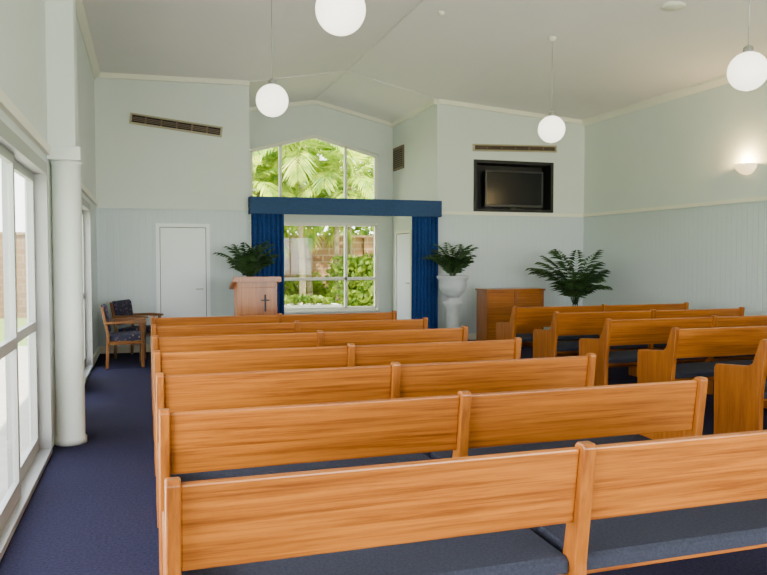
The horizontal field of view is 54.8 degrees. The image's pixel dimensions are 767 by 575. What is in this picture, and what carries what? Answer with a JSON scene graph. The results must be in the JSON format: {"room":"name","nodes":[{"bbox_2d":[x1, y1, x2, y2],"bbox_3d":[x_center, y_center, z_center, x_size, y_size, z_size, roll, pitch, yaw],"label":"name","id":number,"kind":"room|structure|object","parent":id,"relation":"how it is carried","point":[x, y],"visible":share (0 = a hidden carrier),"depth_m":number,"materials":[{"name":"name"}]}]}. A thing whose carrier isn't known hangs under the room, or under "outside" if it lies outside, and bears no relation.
{"room":"house of worship","nodes":[
{"label":"house of worship","id":0,"kind":"room"},
{"bbox_2d":[0,0,97,447],"bbox_3d":[-2.228,-0.855,4.242,0.150,4.460,15.800,-1,2,-18],"label":"wall","id":1,"kind":"structure","parent":0,"point":[22,22],"depth_m":5.73,"materials":[{"name":"white paint"}]},
{"bbox_2d":[0,88,49,154],"bbox_3d":[-1.216,-0.903,1.380,0.030,0.070,9.440,-1,2,-18],"label":"trim","id":2,"kind":"structure","parent":1,"relation":"attached to","point":[6,104],"depth_m":4.56,"materials":[{"name":"white wood"}]},
{"bbox_2d":[0,119,52,560],"bbox_3d":[-1.974,0.264,3.555,0.145,2.280,4.750,-1,2,-18],"label":"window","id":3,"kind":"structure","parent":1,"relation":"in","point":[24,474],"depth_m":5.10,"materials":[{"name":"silver metal"}]},
{"bbox_2d":[44,0,83,164],"bbox_3d":[-2.612,-2.041,6.046,0.250,2.020,0.340,-1,2,-18],"label":"pilaster","id":4,"kind":"object","parent":1,"relation":"attached to","point":[60,15],"visible":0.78,"depth_m":5.93,"materials":[{"name":"white paint"}]},
{"bbox_2d":[82,197,92,382],"bbox_3d":[-3.511,0.067,8.335,0.145,2.280,4.200,-1,2,-18],"label":"window","id":5,"kind":"structure","parent":1,"relation":"in","point":[86,216],"depth_m":10.28,"materials":[{"name":"silver metal"}]},
{"bbox_2d":[76,0,99,78],"bbox_3d":[-2.137,-3.042,4.260,0.090,0.108,15.650,-1,2,-18],"label":"trim","id":6,"kind":"structure","parent":1,"relation":"attached to","point":[80,11],"depth_m":9.57,"materials":[{"name":"white wood"}]},
{"bbox_2d":[81,182,97,205],"bbox_3d":[-3.662,-1.216,8.991,0.030,0.070,5.800,-1,2,-18],"label":"trim","id":7,"kind":"structure","parent":1,"relation":"attached to","point":[84,189],"depth_m":9.80,"materials":[{"name":"white wood"}]},
{"bbox_2d":[93,346,99,366],"bbox_3d":[-4.331,1.032,11.154,0.020,0.120,1.470,-1,2,-18],"label":"baseboard","id":8,"kind":"structure","parent":1,"relation":"attached to","point":[96,355],"depth_m":11.08,"materials":[{"name":"white"}]},
{"bbox_2d":[94,76,249,345],"bbox_3d":[-3.509,-1.203,12.199,2.580,4.500,0.150,-1,2,-18],"label":"wall","id":9,"kind":"structure","parent":0,"point":[136,164],"depth_m":12.06,"materials":[{"name":"white paint"}]},
{"bbox_2d":[100,344,150,353],"bbox_3d":[-4.140,0.997,11.998,0.900,0.120,0.020,-1,2,-18],"label":"baseboard","id":10,"kind":"structure","parent":9,"relation":"attached to","point":[122,348],"depth_m":11.97,"materials":[{"name":"white"}]},
{"bbox_2d":[96,204,247,210],"bbox_3d":[-3.410,-1.311,12.132,2.430,0.060,0.030,-1,2,-18],"label":"trim","id":11,"kind":"structure","parent":9,"relation":"attached to","point":[99,205],"depth_m":12.10,"materials":[{"name":"white wood"}]},
{"bbox_2d":[100,72,249,85],"bbox_3d":[-3.363,-3.389,12.046,2.340,0.120,0.060,-1,2,-18],"label":"trim","id":12,"kind":"structure","parent":9,"relation":"attached to","point":[102,74],"depth_m":12.01,"materials":[{"name":"white wood"}]},
{"bbox_2d":[129,112,222,136],"bbox_3d":[-3.375,-2.650,12.080,1.470,0.322,0.045,-1,2,-18],"label":"air vent","id":13,"kind":"object","parent":9,"relation":"in","point":[138,119],"visible":1,"depth_m":12.07,"materials":[{"name":"beige metal"}]},
{"bbox_2d":[156,223,210,317],"bbox_3d":[-3.295,-0.002,12.202,0.860,2.100,0.070,-1,2,-18],"label":"door","id":14,"kind":"structure","parent":9,"relation":"in","point":[182,250],"depth_m":12.20,"materials":[{"name":"white paint"}]},
{"bbox_2d":[250,71,436,99],"bbox_3d":[-0.639,-3.596,12.944,3.405,0.407,0.032,-1,2,-18],"label":"trim","id":15,"kind":"structure","parent":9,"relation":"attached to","point":[339,71],"depth_m":12.94,"materials":[{"name":"paint"}]},
{"bbox_2d":[248,196,441,216],"bbox_3d":[-0.617,-1.398,12.915,3.430,0.290,0.240,-1,2,-18],"label":"pelmet","id":16,"kind":"object","parent":9,"relation":"hanging from","point":[256,204],"visible":0.97,"depth_m":12.76,"materials":[{"name":"blue fabric"}]},
{"bbox_2d":[251,214,283,314],"bbox_3d":[-1.957,-0.219,12.535,0.556,2.495,0.095,-1,2,-18],"label":"curtain","id":17,"kind":"object","parent":16,"relation":"hanging from","point":[264,227],"depth_m":12.53,"materials":[{"name":"blue fabric"}]},
{"bbox_2d":[411,217,437,328],"bbox_3d":[0.751,-0.255,13.404,0.506,2.495,0.095,-1,2,-18],"label":"curtain","id":18,"kind":"object","parent":16,"relation":"hanging from","point":[424,229],"depth_m":13.39,"materials":[{"name":"blue fabric"}]},
{"bbox_2d":[249,104,392,314],"bbox_3d":[-1.442,-1.491,15.532,3.700,4.800,0.150,-1,2,-18],"label":"wall","id":19,"kind":"structure","parent":0,"point":[295,122],"depth_m":15.62,"materials":[{"name":"white paint"}]},
{"bbox_2d":[250,135,377,198],"bbox_3d":[-1.434,-2.479,15.467,2.740,1.420,0.080,-1,2,-18],"label":"window","id":20,"kind":"structure","parent":19,"relation":"in","point":[279,145],"depth_m":15.44,"materials":[{"name":"white wood"}]},
{"bbox_2d":[250,222,379,312],"bbox_3d":[-1.423,-0.419,15.519,2.800,1.880,0.150,-1,2,-18],"label":"window","id":21,"kind":"structure","parent":19,"relation":"in","point":[345,278],"depth_m":15.71,"materials":[{"name":"white"}]},
{"bbox_2d":[249,100,390,125],"bbox_3d":[-1.438,-3.659,15.333,3.340,0.450,0.060,-1,2,-18],"label":"trim","id":22,"kind":"structure","parent":19,"relation":"attached to","point":[309,102],"depth_m":15.44,"materials":[{"name":"white"}]},
{"bbox_2d":[0,340,766,574],"bbox_3d":[1.677,1.323,7.006,9.220,0.120,18.500,-1,2,-18],"label":"floor","id":23,"kind":"structure","parent":0,"point":[92,508],"depth_m":4.68,"materials":[{"name":"blue carpet"}]},
{"bbox_2d":[50,160,86,445],"bbox_3d":[-2.610,0.132,6.136,0.250,2.330,0.250,-1,2,-18],"label":"round column","id":24,"kind":"structure","parent":23,"relation":"on","point":[66,174],"depth_m":6.05,"materials":[{"name":"white paint"}]},
{"bbox_2d":[101,304,146,368],"bbox_3d":[-3.704,0.677,10.557,0.607,0.878,0.600,-1,3,-21],"label":"upholstered armchair","id":25,"kind":"object","parent":23,"relation":"on","point":[127,337],"visible":1,"depth_m":10.34,"materials":[{"name":"wood"}]},
{"bbox_2d":[109,299,163,358],"bbox_3d":[-3.834,0.637,11.523,0.607,0.878,0.600,0,2,8],"label":"upholstered armchair","id":26,"kind":"object","parent":23,"relation":"on","point":[120,308],"visible":0.59,"depth_m":11.33,"materials":[{"name":"fabric"}]},
{"bbox_2d":[214,241,278,278],"bbox_3d":[-2.085,0.165,11.765,1.080,1.801,0.950,-2,3,-43],"label":"plant","id":27,"kind":"object","parent":23,"relation":"on","point":[248,264],"visible":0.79,"depth_m":11.62,"materials":[{"name":"plant"}]},
{"bbox_2d":[229,276,280,315],"bbox_3d":[-1.843,0.475,10.627,0.670,1.275,0.550,-1,2,-18],"label":"lectern","id":28,"kind":"object","parent":23,"relation":"on","point":[252,295],"visible":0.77,"depth_m":10.41,"materials":[{"name":"brown wood"}]},
{"bbox_2d":[151,311,396,388],"bbox_3d":[-1.278,0.739,8.828,2.850,0.897,0.559,-1,2,-18],"label":"pew","id":29,"kind":"object","parent":23,"relation":"on","point":[279,318],"visible":0.2,"depth_m":8.54,"materials":[{"name":"brown wood"}]},
{"bbox_2d":[151,317,427,411],"bbox_3d":[-0.959,0.780,7.834,2.850,0.897,0.559,-1,2,-18],"label":"pew","id":30,"kind":"object","parent":23,"relation":"on","point":[366,325],"visible":0.23,"depth_m":7.54,"materials":[{"name":"brown wood"}]},
{"bbox_2d":[152,326,467,434],"bbox_3d":[-0.639,0.821,6.840,2.850,0.897,0.559,-1,2,-18],"label":"pew","id":31,"kind":"object","parent":23,"relation":"on","point":[319,338],"visible":0.17,"depth_m":6.55,"materials":[{"name":"teak veneer"},{"name":"grey-blue upholstery fabric"},{"name":"teak"}]},
{"bbox_2d":[154,337,521,475],"bbox_3d":[-0.320,0.862,5.846,2.850,0.897,0.559,-1,2,-18],"label":"pew","id":32,"kind":"object","parent":23,"relation":"on","point":[351,355],"visible":0.22,"depth_m":5.55,"materials":[{"name":"brown wood"}]},
{"bbox_2d":[155,353,595,527],"bbox_3d":[-0.001,0.902,4.852,2.850,0.897,0.559,-1,2,-18],"label":"pew","id":33,"kind":"object","parent":23,"relation":"on","point":[206,391],"visible":0.31,"depth_m":4.55,"materials":[{"name":"brown wood"}]},
{"bbox_2d":[158,376,707,574],"bbox_3d":[0.319,0.943,3.858,2.850,0.897,0.559,-1,2,-18],"label":"pew","id":34,"kind":"object","parent":23,"relation":"on","point":[198,445],"visible":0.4,"depth_m":3.59,"materials":[{"name":"brown wood"}]},
{"bbox_2d":[421,242,477,327],"bbox_3d":[1.133,0.116,12.789,0.970,1.814,1.048,1,2,13],"label":"potted plant","id":35,"kind":"object","parent":23,"relation":"on","point":[452,285],"visible":0.98,"depth_m":12.72,"materials":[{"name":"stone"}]},
{"bbox_2d":[162,430,766,574],"bbox_3d":[0.638,0.984,2.864,2.850,0.897,0.559,-1,2,-18],"label":"pew","id":36,"kind":"object","parent":23,"relation":"on","point":[587,507],"visible":1,"depth_m":2.59,"materials":[{"name":"wood"},{"name":"wood veneer"},{"name":"fabric"}]},
{"bbox_2d":[475,288,544,340],"bbox_3d":[2.274,0.510,13.297,1.160,0.985,0.470,-1,2,-18],"label":"base cabinet","id":37,"kind":"object","parent":23,"relation":"on","point":[494,305],"visible":0.55,"depth_m":13.08,"materials":[{"name":"brown wood"}]},
{"bbox_2d":[525,249,611,305],"bbox_3d":[3.196,0.179,12.684,1.502,1.697,1.580,0,2,3],"label":"palm","id":38,"kind":"object","parent":23,"relation":"on","point":[574,288],"visible":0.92,"depth_m":12.52,"materials":[{"name":"green plant"}]},
{"bbox_2d":[496,302,688,362],"bbox_3d":[2.988,0.669,10.522,2.800,0.897,0.559,-1,2,-18],"label":"pew","id":39,"kind":"object","parent":23,"relation":"on","point":[521,317],"visible":0.34,"depth_m":10.10,"materials":[{"name":"teak veneer"},{"name":"grey-blue upholstery fabric"},{"name":"teak"}]},
{"bbox_2d":[533,307,744,376],"bbox_3d":[3.307,0.710,9.528,2.800,0.897,0.559,-1,2,-18],"label":"pew","id":40,"kind":"object","parent":23,"relation":"on","point":[545,344],"visible":0.41,"depth_m":9.12,"materials":[{"name":"wood"},{"name":"wood veneer"},{"name":"fabric"}]},
{"bbox_2d":[579,315,766,394],"bbox_3d":[3.627,0.751,8.534,2.800,0.897,0.559,-1,2,-18],"label":"pew","id":41,"kind":"object","parent":23,"relation":"on","point":[627,331],"visible":0.49,"depth_m":8.08,"materials":[{"name":"wood"},{"name":"wood veneer"},{"name":"fabric"}]},
{"bbox_2d":[637,326,766,407],"bbox_3d":[3.946,0.792,7.540,2.800,0.897,0.559,-1,2,-18],"label":"pew","id":42,"kind":"object","parent":23,"relation":"on","point":[652,365],"visible":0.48,"depth_m":7.06,"materials":[{"name":"wood"},{"name":"wood veneer"},{"name":"fabric"}]},
{"bbox_2d":[714,339,766,433],"bbox_3d":[4.265,0.833,6.546,2.800,0.897,0.559,-1,2,-18],"label":"pew","id":43,"kind":"object","parent":23,"relation":"on","point":[740,391],"visible":0.88,"depth_m":6.09,"materials":[{"name":"wood"},{"name":"wood veneer"},{"name":"fabric"}]},
{"bbox_2d":[393,106,433,310],"bbox_3d":[0.638,-1.273,14.869,0.150,4.420,2.400,-1,2,-18],"label":"wall","id":44,"kind":"structure","parent":0,"point":[415,181],"depth_m":14.68,"materials":[{"name":"white paint"}]},
{"bbox_2d":[393,144,403,170],"bbox_3d":[0.308,-2.711,15.518,0.045,0.480,0.650,-1,2,-18],"label":"air vent","id":45,"kind":"object","parent":44,"relation":"in","point":[398,152],"visible":1,"depth_m":15.45,"materials":[{"name":"brown metal"}]},
{"bbox_2d":[395,229,411,319],"bbox_3d":[0.399,-0.130,15.302,0.070,2.100,0.980,-1,2,-18],"label":"door","id":46,"kind":"structure","parent":44,"relation":"in","point":[403,238],"depth_m":15.29,"materials":[{"name":"white wood"}]},
{"bbox_2d":[390,99,436,126],"bbox_3d":[0.561,-3.435,14.676,0.060,0.095,2.550,-1,2,-18],"label":"trim","id":47,"kind":"structure","parent":44,"relation":"attached to","point":[433,102],"depth_m":14.45,"materials":[{"name":"white wood"}]},
{"bbox_2d":[82,0,766,121],"bbox_3d":[1.669,-3.264,6.840,8.920,0.660,18.550,-1,2,-18],"label":"ceiling","id":48,"kind":"structure","parent":0,"point":[609,55],"depth_m":10.49,"materials":[{"name":"paint"}]},
{"bbox_2d":[256,0,287,116],"bbox_3d":[-1.245,-2.656,8.257,0.360,1.487,0.360,-1,2,-18],"label":"globe pendant lamp","id":49,"kind":"object","parent":48,"relation":"hanging from","point":[271,99],"visible":1,"depth_m":8.16,"materials":[{"name":"white glass"}]},
{"bbox_2d":[315,0,365,35],"bbox_3d":[-0.307,-2.562,5.272,0.360,1.504,0.360,-1,2,-18],"label":"globe pendant lamp","id":50,"kind":"object","parent":48,"relation":"hanging from","point":[337,17],"visible":1,"depth_m":5.18,"materials":[{"name":"white glass"}]},
{"bbox_2d":[315,0,423,99],"bbox_3d":[1.353,-3.529,6.702,0.028,0.024,18.200,-1,2,-18],"label":"trim","id":51,"kind":"structure","parent":48,"relation":"attached to","point":[421,1],"depth_m":11.21,"materials":[{"name":"paint"}]},
{"bbox_2d":[438,11,444,15],"bbox_3d":[0.760,-3.575,9.663,0.100,0.060,0.100,-1,2,-18],"label":"smoke detector","id":52,"kind":"object","parent":48,"relation":"attached to","point":[441,13],"visible":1,"depth_m":9.63,"materials":[{"name":"white plastic"}]},
{"bbox_2d":[538,36,564,142],"bbox_3d":[2.278,-2.673,10.009,0.360,1.417,0.360,-1,2,-18],"label":"globe pendant lamp","id":53,"kind":"object","parent":48,"relation":"hanging from","point":[551,129],"visible":1,"depth_m":9.92,"materials":[{"name":"white glass"}]},
{"bbox_2d":[727,0,766,90],"bbox_3d":[3.437,-2.577,6.958,0.360,1.436,0.360,-1,2,-18],"label":"globe pendant lamp","id":54,"kind":"object","parent":48,"relation":"hanging from","point":[747,71],"visible":1,"depth_m":6.87,"materials":[{"name":"white glass"}]},
{"bbox_2d":[434,104,584,333],"bbox_3d":[2.499,-1.243,14.128,3.240,4.420,0.150,-1,2,-18],"label":"wall","id":55,"kind":"structure","parent":0,"point":[507,246],"depth_m":13.94,"materials":[{"name":"white paint"}]},
{"bbox_2d":[468,333,475,339],"bbox_3d":[2.453,0.910,14.113,3.090,0.120,0.020,-1,2,-18],"label":"baseboard","id":56,"kind":"structure","parent":55,"relation":"attached to","point":[471,336],"depth_m":13.85,"materials":[{"name":"white"}]},
{"bbox_2d":[437,99,581,124],"bbox_3d":[2.417,-3.298,13.906,3.000,0.295,0.060,-1,2,-18],"label":"trim","id":57,"kind":"structure","parent":55,"relation":"attached to","point":[439,101],"depth_m":13.81,"materials":[{"name":"white"}]},
{"bbox_2d":[442,211,582,216],"bbox_3d":[2.455,-1.388,14.013,3.090,0.060,0.030,-1,2,-18],"label":"trim","id":58,"kind":"structure","parent":55,"relation":"attached to","point":[443,212],"depth_m":13.97,"materials":[{"name":"white"}]},
{"bbox_2d":[473,159,553,212],"bbox_3d":[2.422,-1.915,14.160,1.670,0.960,0.370,-1,2,-18],"label":"surround","id":59,"kind":"object","parent":55,"relation":"attached to","point":[547,168],"visible":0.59,"depth_m":14.17,"materials":[{"name":"black wood"}]},
{"bbox_2d":[484,170,542,209],"bbox_3d":[2.465,-1.857,14.223,1.230,0.740,0.240,-1,2,-18],"label":"television","id":60,"kind":"object","parent":59,"relation":"attached to","point":[502,188],"visible":0.92,"depth_m":14.12,"materials":[{"name":"black plastic"}]},
{"bbox_2d":[472,144,556,152],"bbox_3d":[2.490,-2.627,13.966,1.750,0.130,0.045,-2,3,-18],"label":"air vent","id":61,"kind":"object","parent":55,"relation":"in","point":[476,147],"visible":1,"depth_m":13.95,"materials":[{"name":"beige metal"}]},
{"bbox_2d":[662,1,685,10],"bbox_3d":[3.386,-3.275,8.627,0.270,0.050,0.270,-1,2,-18],"label":"air diffuser","id":62,"kind":"object","parent":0,"point":[674,5],"depth_m":8.57,"materials":[{"name":"white plastic"}]},
{"bbox_2d":[583,79,766,315],"bbox_3d":[6.408,-0.840,7.018,0.150,4.200,15.800,-1,2,-18],"label":"wall","id":63,"kind":"structure","parent":0,"point":[686,149],"depth_m":11.83,"materials":[{"name":"white paint"}]},
{"bbox_2d":[582,74,728,125],"bbox_3d":[6.271,-2.894,6.968,0.090,0.110,15.650,-1,2,-18],"label":"trim","id":64,"kind":"structure","parent":63,"relation":"attached to","point":[718,81],"depth_m":12.21,"materials":[{"name":"white"}]},
{"bbox_2d":[583,196,766,216],"bbox_3d":[6.304,-1.101,7.036,0.030,0.060,15.620,-1,2,-18],"label":"trim","id":65,"kind":"structure","parent":63,"relation":"attached to","point":[762,198],"depth_m":11.76,"materials":[{"name":"white"}]},
{"bbox_2d":[734,163,756,174],"bbox_3d":[5.104,-1.679,10.516,0.175,0.150,0.350,-1,2,-18],"label":"wall sconce","id":66,"kind":"object","parent":63,"relation":"attached to","point":[743,168],"visible":1,"depth_m":10.44,"materials":[{"name":"white glass"}]},
{"label":"outside","id":67,"kind":"structure","parent":0,"visible":0},
{"bbox_2d":[0,318,27,345],"bbox_3d":[-3.057,1.316,9.584,120.000,0.080,140.000,-1,2,-18],"label":"ground","id":68,"kind":"structure","parent":67,"point":[21,321],"depth_m":17.06,"materials":[{"name":"green plant"}]},
{"bbox_2d":[0,346,29,502],"bbox_3d":[-3.552,1.448,4.437,2.310,0.080,18.500,-1,2,-18],"label":"path","id":69,"kind":"structure","parent":68,"relation":"on","point":[22,350],"depth_m":7.53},
{"bbox_2d":[0,232,373,318],"bbox_3d":[-2.087,-0.447,22.857,18.100,2.350,0.400,-1,2,-18],"label":"brick wall","id":70,"kind":"structure","parent":68,"relation":"on","point":[320,258],"depth_m":22.53,"materials":[{"name":"brown brick"}]},
{"bbox_2d":[250,138,373,306],"bbox_3d":[-2.590,-1.909,19.951,9.292,6.023,5.083,-1,3,-22],"label":"palm grove","id":71,"kind":"object","parent":68,"relation":"on","point":[319,178],"visible":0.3,"depth_m":19.64,"materials":[{"name":"green plant"}]},
{"bbox_2d":[254,146,373,234],"bbox_3d":[-3.116,-2.385,24.373,15.694,5.361,3.318,-1,2,-18],"label":"screen","id":72,"kind":"object","parent":68,"relation":"on","point":[359,230],"visible":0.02,"depth_m":24.46,"materials":[{"name":"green plant"}]},
{"bbox_3d":[-0.928,0.908,17.662,13.000,0.070,3.300,-1,2,-18],"label":"terrace","id":73,"kind":"object","parent":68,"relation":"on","visible":0},
{"bbox_2d":[284,293,341,307],"bbox_3d":[-2.131,0.501,17.468,2.200,0.759,0.700,-1,2,-18],"label":"raised garden bed","id":74,"kind":"object","parent":73,"relation":"on","point":[325,302],"visible":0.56,"depth_m":17.47,"materials":[{"name":"plant"}]}
]}

